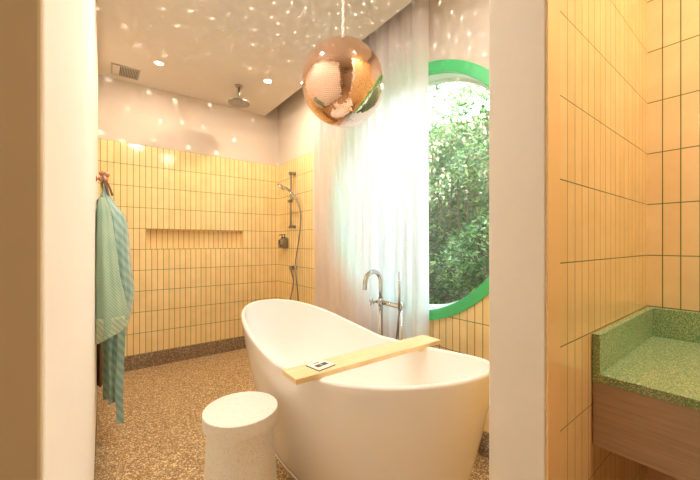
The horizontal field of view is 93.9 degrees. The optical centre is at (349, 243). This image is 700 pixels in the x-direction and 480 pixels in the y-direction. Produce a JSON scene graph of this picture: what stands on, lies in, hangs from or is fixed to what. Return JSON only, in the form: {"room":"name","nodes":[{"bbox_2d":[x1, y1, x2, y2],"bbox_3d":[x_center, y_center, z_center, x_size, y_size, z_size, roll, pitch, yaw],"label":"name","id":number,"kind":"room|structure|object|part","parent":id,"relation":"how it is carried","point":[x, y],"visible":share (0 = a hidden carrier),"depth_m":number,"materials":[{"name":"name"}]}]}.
{"room":"bathroom","nodes":[
{"label":"bathroom","id":0,"kind":"room"},
{"bbox_2d":[43,0,97,479],"bbox_3d":[-1.283,-0.325,1.547,0.126,3.050,3.384,0,0,-37],"label":"wall","id":1,"kind":"structure","parent":0,"point":[70,55],"depth_m":0.42,"materials":[{"name":"paint"}]},
{"bbox_2d":[94,386,97,479],"bbox_3d":[-1.717,1.150,2.208,0.016,0.100,1.794,0,0,-37],"label":"baseboard","id":2,"kind":"structure","parent":1,"relation":"attached to","point":[97,386],"depth_m":1.82,"materials":[{"name":"stone"}]},
{"bbox_2d":[97,199,102,386],"bbox_3d":[-1.733,0.332,2.270,0.040,1.264,0.226,0,0,-37],"label":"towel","id":3,"kind":"object","parent":1,"relation":"hanging from","point":[99,346],"visible":0.08,"depth_m":2.19,"materials":[{"name":"green fabric"}]},
{"bbox_2d":[96,171,109,181],"bbox_3d":[-1.506,-0.405,1.991,0.070,0.068,0.043,0,0,-37],"label":"coat hook","id":4,"kind":"object","parent":1,"relation":"attached to","point":[105,175],"visible":0.89,"depth_m":1.98,"materials":[{"name":"orange metal"}]},
{"bbox_2d":[95,180,134,423],"bbox_3d":[-1.411,0.340,1.975,0.194,1.444,0.518,0,0,-37],"label":"robe","id":5,"kind":"object","parent":4,"relation":"hanging from","point":[115,290],"visible":1,"depth_m":1.85,"materials":[{"name":"fabric"}]},
{"bbox_2d":[98,75,277,356],"bbox_3d":[-1.609,-0.325,3.551,2.096,3.050,0.200,0,0,-37],"label":"wall","id":6,"kind":"structure","parent":0,"point":[194,182],"depth_m":3.39,"materials":[{"name":"tile"}]},
{"bbox_2d":[124,336,245,371],"bbox_3d":[-1.567,1.130,3.454,1.746,0.140,0.006,0,0,-37],"label":"baseboard","id":7,"kind":"structure","parent":6,"relation":"attached to","point":[134,362],"depth_m":3.33,"materials":[{"name":"stone"}]},
{"bbox_2d":[96,0,413,115],"bbox_3d":[-0.488,-1.570,0.747,2.968,0.120,5.620,0,0,-37],"label":"ceiling","id":8,"kind":"structure","parent":0,"point":[207,48],"depth_m":2.42,"materials":[{"name":"paint"}]},
{"bbox_2d":[111,63,139,79],"bbox_3d":[-1.978,-1.506,2.879,0.207,0.008,0.207,0,0,-37],"label":"ceiling vent","id":9,"kind":"object","parent":8,"relation":"in","point":[116,69],"visible":1,"depth_m":2.87,"materials":[{"name":"metal"}]},
{"bbox_3d":[-2.030,-1.507,2.839,0.050,0.006,0.183,0,0,-37],"label":"blank plate","id":10,"kind":"part","parent":9,"relation":"part of","materials":[{"name":"paint"}]},
{"bbox_2d":[120,67,137,78],"bbox_3d":[-1.956,-1.506,2.895,0.121,0.004,0.183,0,0,-37],"label":"grille","id":11,"kind":"object","parent":9,"relation":"attached to","point":[127,72],"depth_m":2.89,"materials":[{"name":"metal"}]},
{"bbox_2d":[153,60,164,65],"bbox_3d":[-1.600,-1.508,2.741,0.088,0.005,0.088,0,0,-37],"label":"recessed light","id":12,"kind":"object","parent":8,"relation":"in","point":[157,62],"visible":1,"depth_m":2.74,"materials":[{"name":"white paint"}]},
{"bbox_2d":[228,84,249,107],"bbox_3d":[-1.067,-1.423,3.143,0.206,0.175,0.206,0,0,-37],"label":"shower head","id":13,"kind":"object","parent":8,"relation":"attached to","point":[238,102],"visible":1,"depth_m":3.13},
{"bbox_2d":[263,78,272,82],"bbox_3d":[-0.766,-1.508,3.043,0.088,0.005,0.088,0,0,-37],"label":"recessed light","id":14,"kind":"object","parent":8,"relation":"in","point":[266,80],"visible":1,"depth_m":3.03,"materials":[{"name":"white paint"}]},
{"bbox_2d":[302,0,383,126],"bbox_3d":[-0.037,-1.073,1.750,0.438,0.880,0.438,0,0,18],"label":"pendant lamp","id":15,"kind":"object","parent":8,"relation":"hanging from","point":[343,78],"visible":1,"depth_m":1.59,"materials":[{"name":"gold metal"}]},
{"bbox_3d":[-0.037,-1.294,1.750,0.014,0.437,0.013,0,0,8],"label":"chain","id":16,"kind":"part","parent":15,"relation":"part of","materials":[{"name":"white paint"}]},
{"bbox_2d":[96,348,488,479],"bbox_3d":[-0.405,1.250,1.043,3.220,0.100,5.750,0,0,-37],"label":"floor","id":17,"kind":"structure","parent":0,"point":[161,436],"depth_m":2.21,"materials":[{"name":"stone"}]},
{"bbox_2d":[202,391,277,479],"bbox_3d":[-0.477,0.960,1.431,0.322,0.481,0.322,0,0,-37],"label":"stool","id":18,"kind":"object","parent":17,"relation":"on","point":[238,428],"visible":1,"depth_m":1.33,"materials":[{"name":"white stone"}]},
{"bbox_2d":[241,299,488,479],"bbox_3d":[-0.081,0.813,1.802,0.747,0.776,1.730,0,0,-37],"label":"bathtub","id":19,"kind":"object","parent":17,"relation":"on","point":[415,415],"visible":0.91,"depth_m":1.36,"materials":[{"name":"white ceramic"}]},
{"bbox_2d":[282,335,440,384],"bbox_3d":[0.108,0.552,1.588,0.884,0.040,0.126,0,0,-37],"label":"board","id":20,"kind":"object","parent":19,"relation":"on","point":[300,374],"visible":0.96,"depth_m":1.52,"materials":[{"name":"brown wood"}]},
{"bbox_2d":[306,359,334,370],"bbox_3d":[-0.127,0.529,1.418,0.086,0.006,0.094,0,0,43],"label":"printed card","id":21,"kind":"object","parent":20,"relation":"on","point":[319,365],"visible":1,"depth_m":1.41,"materials":[{"name":"grey paper"}]},
{"bbox_2d":[362,269,403,339],"bbox_3d":[0.252,0.691,2.232,0.298,1.018,0.187,0,0,22],"label":"tap","id":22,"kind":"object","parent":17,"relation":"on","point":[380,301],"visible":0.59,"depth_m":2.21,"materials":[{"name":"silver metal"}]},
{"bbox_3d":[0.158,0.291,2.253,0.179,0.218,0.031,0,0,-37],"label":"spout","id":23,"kind":"part","parent":22,"relation":"part of","materials":[{"name":"silver metal"}]},
{"bbox_2d":[0,0,646,479],"bbox_3d":[-0.063,-0.325,0.429,3.020,3.050,0.152,0,0,-37],"label":"wall","id":24,"kind":"structure","parent":0,"point":[603,43],"depth_m":0.83,"materials":[{"name":"tile"}]},
{"bbox_2d":[546,0,559,479],"bbox_3d":[0.471,-0.325,0.758,0.065,3.050,0.005,0,0,-37],"label":"trim","id":25,"kind":"structure","parent":24,"relation":"attached to","point":[552,6],"depth_m":0.75,"materials":[{"name":"tile"}]},
{"bbox_2d":[278,0,488,432],"bbox_3d":[0.231,-0.325,2.700,0.200,3.050,3.384,0,0,-37],"label":"wall","id":26,"kind":"structure","parent":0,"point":[458,29],"depth_m":3.34,"materials":[{"name":"tile"}]},
{"bbox_2d":[278,234,287,247],"bbox_3d":[-0.779,-0.022,3.800,0.074,0.160,0.130,0,0,-37],"label":"holder","id":27,"kind":"object","parent":26,"relation":"attached to","point":[283,242],"visible":1,"depth_m":3.77,"materials":[{"name":"metal"}]},
{"bbox_2d":[277,171,300,300],"bbox_3d":[-0.655,-0.006,3.591,0.352,1.558,0.142,0,0,35],"label":"shower","id":28,"kind":"object","parent":26,"relation":"attached to","point":[291,267],"visible":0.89,"depth_m":3.57,"materials":[{"name":"silver metal"}]},
{"bbox_3d":[-0.651,-0.472,3.602,0.017,0.625,0.017,0,0,-37],"label":"rail","id":29,"kind":"part","parent":28,"relation":"part of","materials":[{"name":"silver metal"}]},
{"bbox_2d":[289,265,296,271],"bbox_3d":[-0.632,0.284,3.609,0.071,0.072,0.068,0,0,-37],"label":"wall outlet","id":30,"kind":"object","parent":28,"relation":"attached to","point":[292,267],"depth_m":3.58,"materials":[{"name":"silver metal"}]},
{"bbox_2d":[428,59,488,319],"bbox_3d":[0.483,-0.340,2.358,0.214,1.736,1.736,0,0,-37],"label":"window","id":31,"kind":"structure","parent":26,"relation":"attached to","point":[443,71],"depth_m":2.00,"materials":[{"name":"green paint"}]},
{"bbox_2d":[477,431,488,458],"bbox_3d":[0.108,1.130,2.691,0.006,0.140,3.238,0,0,-37],"label":"baseboard","id":32,"kind":"structure","parent":26,"relation":"attached to","point":[483,450],"depth_m":1.84,"materials":[{"name":"stone"}]},
{"bbox_2d":[489,0,545,479],"bbox_3d":[0.427,-0.325,0.813,0.067,3.050,0.136,0,0,-37],"label":"wall","id":33,"kind":"structure","parent":0,"point":[517,28],"depth_m":0.79,"materials":[{"name":"paint"}]},
{"bbox_2d":[647,0,699,479],"bbox_3d":[1.897,-0.325,0.513,0.200,3.050,2.116,0,0,-37],"label":"wall","id":34,"kind":"structure","parent":0,"point":[673,26],"depth_m":1.24,"materials":[{"name":"tile"}]},
{"bbox_2d":[592,307,699,479],"bbox_3d":[1.474,0.405,0.378,0.636,0.310,1.815,0,0,-37],"label":"vanity","id":35,"kind":"object","parent":34,"relation":"attached to","point":[646,363],"depth_m":0.88,"materials":[{"name":"green stone"}]},
{"bbox_2d":[592,335,699,410],"bbox_3d":[1.474,0.370,0.378,0.636,0.024,1.815,0,0,-37],"label":"countertop","id":36,"kind":"structure","parent":35,"relation":"on","point":[661,368],"depth_m":0.90,"materials":[{"name":"green stone"}]},
{"bbox_3d":[1.233,0.471,0.195,0.020,0.177,1.814,0,0,-37],"label":"panel","id":37,"kind":"part","parent":35,"relation":"part of","materials":[{"name":"brown wood"}]},
{"label":"outside","id":38,"kind":"structure","parent":0,"visible":0},
{"bbox_3d":[1.635,1.270,4.388,4.080,0.100,11.000,0,0,-37],"label":"ground","id":39,"kind":"structure","parent":38,"visible":0},
{"bbox_2d":[428,82,488,303],"bbox_3d":[1.122,-0.709,3.820,1.696,3.942,6.038,0,0,-37],"label":"tree","id":40,"kind":"object","parent":39,"relation":"on","point":[454,102],"visible":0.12,"depth_m":3.10,"materials":[{"name":"green plant"}]},
{"bbox_3d":[0.753,-1.875,1.692,0.192,0.150,5.620,0,0,-37],"label":"ceiling","id":41,"kind":"structure","parent":0,"visible":0},
{"bbox_2d":[313,0,428,339],"bbox_3d":[-0.099,-0.310,2.853,0.105,2.980,2.660,0,0,-37],"label":"sheer curtain","id":42,"kind":"object","parent":41,"relation":"hanging from","point":[371,176],"visible":0.53,"depth_m":2.37,"materials":[{"name":"white fabric"}]}
]}

